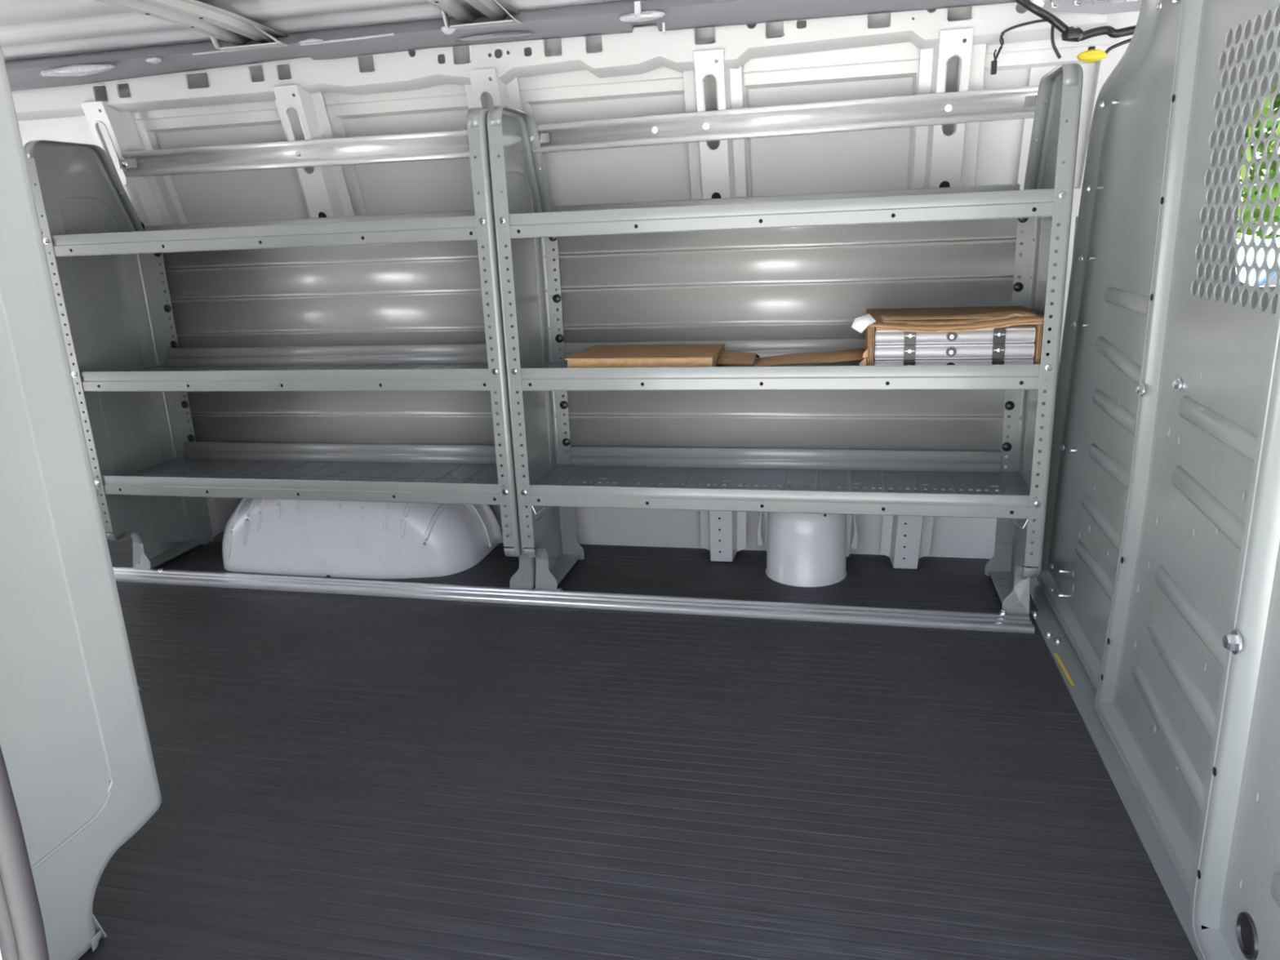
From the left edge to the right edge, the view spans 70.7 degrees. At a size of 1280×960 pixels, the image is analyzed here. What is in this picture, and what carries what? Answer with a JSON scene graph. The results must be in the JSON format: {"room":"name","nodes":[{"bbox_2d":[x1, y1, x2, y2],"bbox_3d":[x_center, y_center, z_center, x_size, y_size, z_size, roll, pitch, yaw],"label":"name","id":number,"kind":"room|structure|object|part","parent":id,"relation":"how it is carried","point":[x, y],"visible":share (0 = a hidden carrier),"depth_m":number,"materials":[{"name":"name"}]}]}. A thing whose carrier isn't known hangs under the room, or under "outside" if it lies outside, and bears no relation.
{"room":"vehicle interior","nodes":[
{"label":"vehicle interior","id":0,"kind":"room"},
{"bbox_2d":[0,0,622,61],"bbox_3d":[-1.079,-0.973,1.726,4.120,0.174,2.022,1,16,12],"label":"ceiling","id":1,"kind":"structure","parent":0,"point":[29,28],"depth_m":2.42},
{"bbox_2d":[94,0,289,52],"bbox_3d":[-1.238,-0.996,1.734,0.206,0.047,1.680,1,16,12],"label":"bow","id":2,"kind":"object","parent":1,"relation":"attached to","point":[217,23],"visible":1,"depth_m":2.30,"materials":[{"name":"white paint"}]},
{"bbox_3d":[-1.069,-1.196,2.494,0.200,0.003,0.057,1,16,12],"label":"plate","id":3,"kind":"part","parent":2,"relation":"part of","materials":[{"name":"white paint"}]},
{"bbox_2d":[426,0,524,30],"bbox_3d":[-0.574,-0.983,1.587,0.206,0.047,1.680,1,16,12],"label":"bow","id":4,"kind":"object","parent":1,"relation":"attached to","point":[467,11],"visible":0.98,"depth_m":2.30,"materials":[{"name":"white paint"}]},
{"bbox_3d":[-0.405,-1.183,2.347,0.200,0.003,0.057,1,16,12],"label":"plate","id":5,"kind":"part","parent":4,"relation":"part of","materials":[{"name":"white paint"}]},
{"bbox_2d":[11,0,1139,568],"bbox_3d":[-0.791,-0.494,2.844,4.220,1.720,0.251,1,16,12],"label":"wall","id":6,"kind":"structure","parent":0,"point":[647,70],"depth_m":2.55,"materials":[{"name":"white metal"}]},
{"bbox_3d":[-1.608,-0.468,2.997,0.156,1.446,0.176,1,16,12],"label":"wall post","id":7,"kind":"part","parent":6,"relation":"part of","materials":[{"name":"white metal"}]},
{"bbox_3d":[-1.298,-1.004,2.831,0.695,0.430,0.136,1,16,12],"label":"bay frame","id":8,"kind":"part","parent":6,"relation":"part of","materials":[{"name":"white paint"}]},
{"bbox_2d":[118,129,476,177],"bbox_3d":[-0.974,-0.962,2.656,1.300,0.080,0.039,1,16,12],"label":"wall rail","id":9,"kind":"object","parent":6,"relation":"attached to","point":[451,144],"visible":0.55,"depth_m":2.66,"materials":[{"name":"metal"}]},
{"bbox_3d":[-0.975,-0.607,2.813,0.156,1.130,0.176,1,16,12],"label":"wall post","id":10,"kind":"part","parent":6,"relation":"part of","materials":[{"name":"white metal"}]},
{"bbox_3d":[-0.685,-0.992,2.696,0.640,0.430,0.136,1,16,12],"label":"bay frame","id":11,"kind":"part","parent":6,"relation":"part of","materials":[{"name":"white paint"}]},
{"bbox_3d":[-0.382,-0.444,2.727,0.156,1.446,0.176,1,16,12],"label":"wall post","id":12,"kind":"part","parent":6,"relation":"part of","materials":[{"name":"white metal"}]},
{"bbox_2d":[4,0,1015,91],"bbox_3d":[-0.956,-1.198,2.497,3.820,0.096,0.098,1,16,12],"label":"rail","id":13,"kind":"object","parent":6,"relation":"attached to","point":[616,16],"visible":0.99,"depth_m":2.40,"materials":[{"name":"grey metal"}]},
{"bbox_2d":[1049,0,1142,13],"bbox_3d":[1.070,-1.130,2.070,0.238,0.108,0.013,1,16,12],"label":"bracket","id":14,"kind":"object","parent":13,"relation":"attached to","point":[1068,6],"visible":0.94,"depth_m":2.09,"materials":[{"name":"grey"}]},
{"bbox_3d":[-0.090,-0.980,2.564,0.660,0.430,0.136,1,16,12],"label":"bay frame","id":15,"kind":"part","parent":6,"relation":"part of","materials":[{"name":"white paint"}]},
{"bbox_3d":[0.223,-0.432,2.593,0.156,1.446,0.176,1,16,12],"label":"wall post","id":16,"kind":"part","parent":6,"relation":"part of","materials":[{"name":"white metal"}]},
{"bbox_2d":[529,84,1047,153],"bbox_3d":[0.351,-0.941,2.363,1.355,0.084,0.039,1,16,12],"label":"wall rail","id":17,"kind":"object","parent":6,"relation":"attached to","point":[1019,102],"visible":0.98,"depth_m":2.35,"materials":[{"name":"metal"}]},
{"bbox_3d":[0.509,-0.968,2.432,0.647,0.430,0.136,1,16,12],"label":"bay frame","id":18,"kind":"part","parent":6,"relation":"part of","materials":[{"name":"white paint"}]},
{"bbox_3d":[0.790,-0.420,2.468,0.209,1.446,0.176,1,16,12],"label":"wall post","id":19,"kind":"part","parent":6,"relation":"part of","materials":[{"name":"white metal"}]},
{"bbox_3d":[0.980,-0.959,2.329,0.398,0.430,0.136,1,16,12],"label":"bay frame","id":20,"kind":"part","parent":6,"relation":"part of","materials":[{"name":"white paint"}]},
{"bbox_2d":[990,0,1136,75],"bbox_3d":[1.021,-1.064,2.086,0.381,0.204,0.038,1,16,12],"label":"harness","id":21,"kind":"object","parent":6,"relation":"attached to","point":[1091,55],"visible":0.93,"depth_m":2.09,"materials":[{"name":"black plastic"}]},
{"bbox_2d":[1071,5,1279,566],"bbox_3d":[1.971,-0.475,2.364,1.580,1.720,0.030,1,16,12],"label":"van body","id":22,"kind":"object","parent":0,"point":[1264,301],"depth_m":2.34,"materials":[{"name":"white metal"}]},
{"bbox_2d":[1035,0,1180,690],"bbox_3d":[1.018,-0.373,1.974,0.032,1.588,0.827,1,16,12],"label":"panel","id":23,"kind":"object","parent":22,"relation":"attached to","point":[1100,358],"visible":0.8,"depth_m":2.00,"materials":[{"name":"grey paint"}]},
{"bbox_2d":[1093,0,1279,896],"bbox_3d":[0.847,-0.193,1.345,0.034,1.580,0.677,1,16,12],"label":"panel","id":24,"kind":"object","parent":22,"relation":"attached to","point":[1162,635],"visible":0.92,"depth_m":1.44,"materials":[{"name":"grey paint"}]},
{"bbox_2d":[1189,287,1279,959],"bbox_3d":[0.704,-0.037,0.835,0.038,1.590,0.554,1,16,12],"label":"panel","id":25,"kind":"object","parent":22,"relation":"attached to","point":[1238,841],"visible":1,"depth_m":1.14,"materials":[{"name":"grey paint"}]},
{"bbox_3d":[-0.548,0.065,0.789,5.600,1.740,0.040,1,16,12],"label":"wall","id":26,"kind":"structure","parent":0,"visible":0},
{"bbox_2d":[0,745,49,959],"bbox_3d":[-0.700,0.147,0.876,0.105,1.452,0.028,1,16,12],"label":"door frame","id":27,"kind":"structure","parent":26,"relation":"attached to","point":[22,931],"depth_m":0.94,"materials":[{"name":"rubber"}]},
{"bbox_3d":[-1.003,0.514,2.206,4.120,0.046,2.100,1,16,12],"label":"floor","id":28,"kind":"structure","parent":0,"visible":0},
{"bbox_2d":[78,531,1198,959],"bbox_3d":[-1.003,0.487,2.203,4.080,0.001,2.069,1,16,12],"label":"floor mat","id":29,"kind":"object","parent":28,"relation":"on","point":[340,776],"visible":0.66,"depth_m":1.73,"materials":[{"name":"black rubber"}]},
{"bbox_2d":[0,44,161,959],"bbox_3d":[-1.502,0.062,1.338,1.347,1.327,0.383,1,16,12],"label":"shelving unit","id":30,"kind":"object","parent":29,"relation":"on","point":[75,744],"visible":0.99,"depth_m":1.28,"materials":[{"name":"silver metal"}]},
{"bbox_2d":[23,106,535,589],"bbox_3d":[-0.995,-0.347,2.715,1.382,1.327,0.383,1,16,12],"label":"shelving unit","id":31,"kind":"object","parent":29,"relation":"on","point":[372,346],"visible":0.79,"depth_m":2.83,"materials":[{"name":"silver metal"}]},
{"bbox_3d":[-1.661,-0.360,2.862,0.011,1.325,0.370,1,16,12],"label":"panel","id":32,"kind":"part","parent":31,"relation":"part of","materials":[{"name":"grey metal"}]},
{"bbox_3d":[-1.562,-0.734,2.917,0.025,0.025,0.012,1,16,12],"label":"knob","id":33,"kind":"part","parent":31,"relation":"part of","materials":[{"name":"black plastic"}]},
{"bbox_3d":[-1.554,-0.564,2.965,0.025,0.025,0.012,1,16,12],"label":"knob","id":34,"kind":"part","parent":31,"relation":"part of","materials":[{"name":"black plastic"}]},
{"bbox_3d":[-1.550,-0.451,2.997,0.025,0.025,0.012,1,16,12],"label":"knob","id":35,"kind":"part","parent":31,"relation":"part of","materials":[{"name":"black plastic"}]},
{"bbox_3d":[-1.597,0.250,3.074,0.061,0.002,0.272,1,16,12],"label":"foot plate","id":36,"kind":"part","parent":31,"relation":"part of","materials":[{"name":"grey metal"}]},
{"bbox_3d":[-1.541,-0.255,3.052,0.025,0.025,0.012,1,16,12],"label":"knob","id":37,"kind":"part","parent":31,"relation":"part of","materials":[{"name":"black plastic"}]},
{"bbox_3d":[-1.536,-0.143,3.084,0.025,0.025,0.012,1,16,12],"label":"knob","id":38,"kind":"part","parent":31,"relation":"part of","materials":[{"name":"black plastic"}]},
{"bbox_3d":[-0.992,-0.326,2.732,1.369,0.002,0.332,1,16,12],"label":"shelf","id":39,"kind":"part","parent":31,"relation":"part of","materials":[{"name":"grey metal"}]},
{"bbox_3d":[-0.978,-0.017,2.819,1.369,0.002,0.332,1,16,12],"label":"shelf","id":40,"kind":"part","parent":31,"relation":"part of","materials":[{"name":"grey metal"}]},
{"bbox_3d":[-0.964,-0.605,2.832,1.364,0.374,0.008,1,16,12],"label":"panel","id":41,"kind":"part","parent":31,"relation":"part of","materials":[{"name":"grey metal"}]},
{"bbox_3d":[-0.949,-0.258,2.930,1.364,0.288,0.008,1,16,12],"label":"panel","id":42,"kind":"part","parent":31,"relation":"part of","materials":[{"name":"grey metal"}]},
{"bbox_3d":[-0.328,-0.334,2.568,0.011,1.325,0.370,1,16,12],"label":"panel","id":43,"kind":"part","parent":31,"relation":"part of","materials":[{"name":"grey metal"}]},
{"bbox_2d":[222,474,503,578],"bbox_3d":[-0.922,0.089,2.963,0.925,0.345,0.372,1,16,12],"label":"housing","id":44,"kind":"object","parent":29,"relation":"on","point":[364,540],"visible":0.69,"depth_m":2.81,"materials":[{"name":"white paint"}]},
{"bbox_2d":[112,567,1035,634],"bbox_3d":[-0.749,0.321,2.711,3.591,0.021,0.102,1,16,13],"label":"strip","id":45,"kind":"object","parent":29,"relation":"on","point":[1005,622],"visible":0.92,"depth_m":2.54,"materials":[{"name":"silver metal"}]},
{"bbox_2d":[486,62,1083,615],"bbox_3d":[0.349,-0.321,2.418,1.370,1.327,0.383,1,16,12],"label":"shelving unit","id":46,"kind":"object","parent":29,"relation":"on","point":[764,276],"visible":0.94,"depth_m":2.51,"materials":[{"name":"silver metal"}]},
{"bbox_3d":[-0.311,-0.334,2.564,0.011,1.325,0.370,1,16,12],"label":"panel","id":47,"kind":"part","parent":46,"relation":"part of","materials":[{"name":"grey metal"}]},
{"bbox_3d":[-0.254,-0.708,2.628,0.025,0.025,0.012,1,16,12],"label":"knob","id":48,"kind":"part","parent":46,"relation":"part of","materials":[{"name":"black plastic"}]},
{"bbox_3d":[-0.247,-0.538,2.676,0.025,0.025,0.012,1,16,12],"label":"knob","id":49,"kind":"part","parent":46,"relation":"part of","materials":[{"name":"black plastic"}]},
{"bbox_3d":[-0.242,-0.425,2.708,0.025,0.025,0.012,1,16,12],"label":"knob","id":50,"kind":"part","parent":46,"relation":"part of","materials":[{"name":"black plastic"}]},
{"bbox_3d":[-0.234,-0.230,2.764,0.025,0.025,0.012,1,16,12],"label":"knob","id":51,"kind":"part","parent":46,"relation":"part of","materials":[{"name":"black plastic"}]},
{"bbox_3d":[-0.247,0.277,2.776,0.061,0.002,0.272,1,16,12],"label":"foot plate","id":52,"kind":"part","parent":46,"relation":"part of","materials":[{"name":"grey metal"}]},
{"bbox_3d":[-0.229,-0.117,2.795,0.025,0.025,0.012,1,16,12],"label":"knob","id":53,"kind":"part","parent":46,"relation":"part of","materials":[{"name":"black plastic"}]},
{"bbox_2d":[564,343,724,368],"bbox_3d":[0.023,-0.328,2.480,0.393,0.054,0.270,1,16,12],"label":"cardboard box","id":54,"kind":"object","parent":46,"relation":"on","point":[690,355],"visible":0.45,"depth_m":2.39,"materials":[{"name":"brown cardboard"}]},
{"bbox_3d":[0.353,-0.299,2.436,1.357,0.002,0.332,1,16,12],"label":"shelf","id":55,"kind":"part","parent":46,"relation":"part of","materials":[{"name":"grey metal"}]},
{"bbox_2d":[716,351,759,364],"bbox_3d":[0.269,-0.333,2.449,0.094,0.033,0.201,1,16,12],"label":"scrap","id":56,"kind":"object","parent":46,"relation":"on","point":[726,357],"visible":1,"depth_m":2.39,"materials":[{"name":"brown cardboard"}]},
{"bbox_3d":[0.366,0.009,2.523,1.357,0.002,0.332,1,16,12],"label":"shelf","id":57,"kind":"part","parent":46,"relation":"part of","materials":[{"name":"grey metal"}]},
{"bbox_3d":[0.395,-0.231,2.634,1.352,0.288,0.008,1,16,12],"label":"panel","id":58,"kind":"part","parent":46,"relation":"part of","materials":[{"name":"grey metal"}]},
{"bbox_3d":[0.380,-0.578,2.536,1.352,0.374,0.008,1,16,12],"label":"panel","id":59,"kind":"part","parent":46,"relation":"part of","materials":[{"name":"grey metal"}]},
{"bbox_2d":[754,347,864,366],"bbox_3d":[0.454,-0.326,2.404,0.277,0.048,0.211,1,16,12],"label":"cardboard sheet","id":60,"kind":"object","parent":46,"relation":"on","point":[855,354],"visible":0.89,"depth_m":2.34,"materials":[{"name":"brown cardboard"}]},
{"bbox_2d":[859,306,1044,365],"bbox_3d":[0.773,-0.356,2.294,0.420,0.151,0.335,1,16,12],"label":"cardboard box","id":61,"kind":"object","parent":46,"relation":"on","point":[950,319],"visible":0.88,"depth_m":2.20,"materials":[{"name":"brown cardboard"}]},
{"bbox_2d":[851,313,875,333],"bbox_3d":[0.541,-0.379,2.183,0.058,0.045,0.016,-1,16,6],"label":"paper tag","id":62,"kind":"object","parent":61,"relation":"attached to","point":[860,324],"visible":1,"depth_m":2.18,"materials":[{"name":"white paper"}]},
{"bbox_2d":[873,358,1033,365],"bbox_3d":[0.770,-0.287,2.239,0.369,0.037,0.107,1,16,12],"label":"metal bar","id":63,"kind":"object","parent":61,"relation":"in","point":[978,361],"visible":0.27,"depth_m":2.19,"materials":[{"name":"silver metal"}]},
{"bbox_2d":[873,342,1035,359],"bbox_3d":[0.769,-0.323,2.231,0.369,0.037,0.107,1,16,12],"label":"metal bar","id":64,"kind":"object","parent":63,"relation":"on","point":[983,350],"visible":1,"depth_m":2.19,"materials":[{"name":"silver metal"}]},
{"bbox_3d":[0.755,-0.311,2.186,0.024,0.023,0.002,1,16,12],"label":"keyhole plate","id":65,"kind":"part","parent":64,"relation":"part of","materials":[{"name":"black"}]},
{"bbox_2d":[874,324,1035,344],"bbox_3d":[0.768,-0.359,2.224,0.369,0.037,0.107,1,16,12],"label":"metal bar","id":66,"kind":"object","parent":64,"relation":"on","point":[1017,333],"visible":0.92,"depth_m":2.18,"materials":[{"name":"silver metal"}]},
{"bbox_3d":[0.754,-0.347,2.179,0.024,0.023,0.002,1,16,12],"label":"keyhole plate","id":67,"kind":"part","parent":66,"relation":"part of","materials":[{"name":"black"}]},
{"bbox_3d":[1.018,0.302,2.497,0.061,0.002,0.272,1,16,12],"label":"foot plate","id":68,"kind":"part","parent":46,"relation":"part of","materials":[{"name":"grey metal"}]},
{"bbox_3d":[1.024,-0.092,2.519,0.025,0.025,0.012,1,16,12],"label":"knob","id":69,"kind":"part","parent":46,"relation":"part of","materials":[{"name":"black plastic"}]},
{"bbox_3d":[1.020,-0.205,2.487,0.025,0.025,0.012,1,16,12],"label":"knob","id":70,"kind":"part","parent":46,"relation":"part of","materials":[{"name":"black plastic"}]},
{"bbox_3d":[1.007,-0.513,2.400,0.025,0.025,0.012,1,16,12],"label":"knob","id":71,"kind":"part","parent":46,"relation":"part of","materials":[{"name":"black plastic"}]},
{"bbox_3d":[0.999,-0.684,2.352,0.025,0.025,0.012,1,16,12],"label":"knob","id":72,"kind":"part","parent":46,"relation":"part of","materials":[{"name":"black plastic"}]},
{"bbox_3d":[1.010,-0.308,2.273,0.011,1.325,0.370,1,16,12],"label":"panel","id":73,"kind":"part","parent":46,"relation":"part of","materials":[{"name":"grey metal"}]},
{"bbox_2d":[755,481,858,586],"bbox_3d":[0.494,0.147,2.682,0.308,0.270,0.237,1,16,12],"label":"cylindrical container","id":74,"kind":"object","parent":29,"relation":"on","point":[803,549],"visible":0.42,"depth_m":2.60,"materials":[{"name":"white paint"}]},
{"bbox_2d":[1029,577,1199,959],"bbox_3d":[0.923,0.528,1.747,0.071,0.010,2.010,1,16,12],"label":"trim strip","id":75,"kind":"object","parent":29,"relation":"on","point":[1080,686],"depth_m":1.76,"materials":[{"name":"grey paint"}]},
{"label":"outside","id":76,"kind":"structure","parent":0,"visible":0},
{"bbox_2d":[1236,229,1279,239],"bbox_3d":[-0.236,1.071,2.760,120.000,0.050,120.000,1,16,12],"label":"ground","id":77,"kind":"structure","parent":76,"point":[1246,237],"depth_m":44.90,"materials":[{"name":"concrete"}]},
{"bbox_2d":[1235,239,1279,285],"bbox_3d":[5.371,-1.038,6.632,4.277,1.449,1.800,-1,16,4],"label":"car","id":78,"kind":"object","parent":77,"relation":"on","point":[1271,256],"visible":0.02,"depth_m":5.81,"materials":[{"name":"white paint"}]},
{"bbox_2d":[1236,82,1279,239],"bbox_3d":[7.427,-5.133,11.483,5.170,6.541,5.421,1,16,12],"label":"tree","id":79,"kind":"object","parent":77,"relation":"on","point":[1273,169],"visible":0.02,"depth_m":10.67,"materials":[{"name":"green plant"}]}
]}

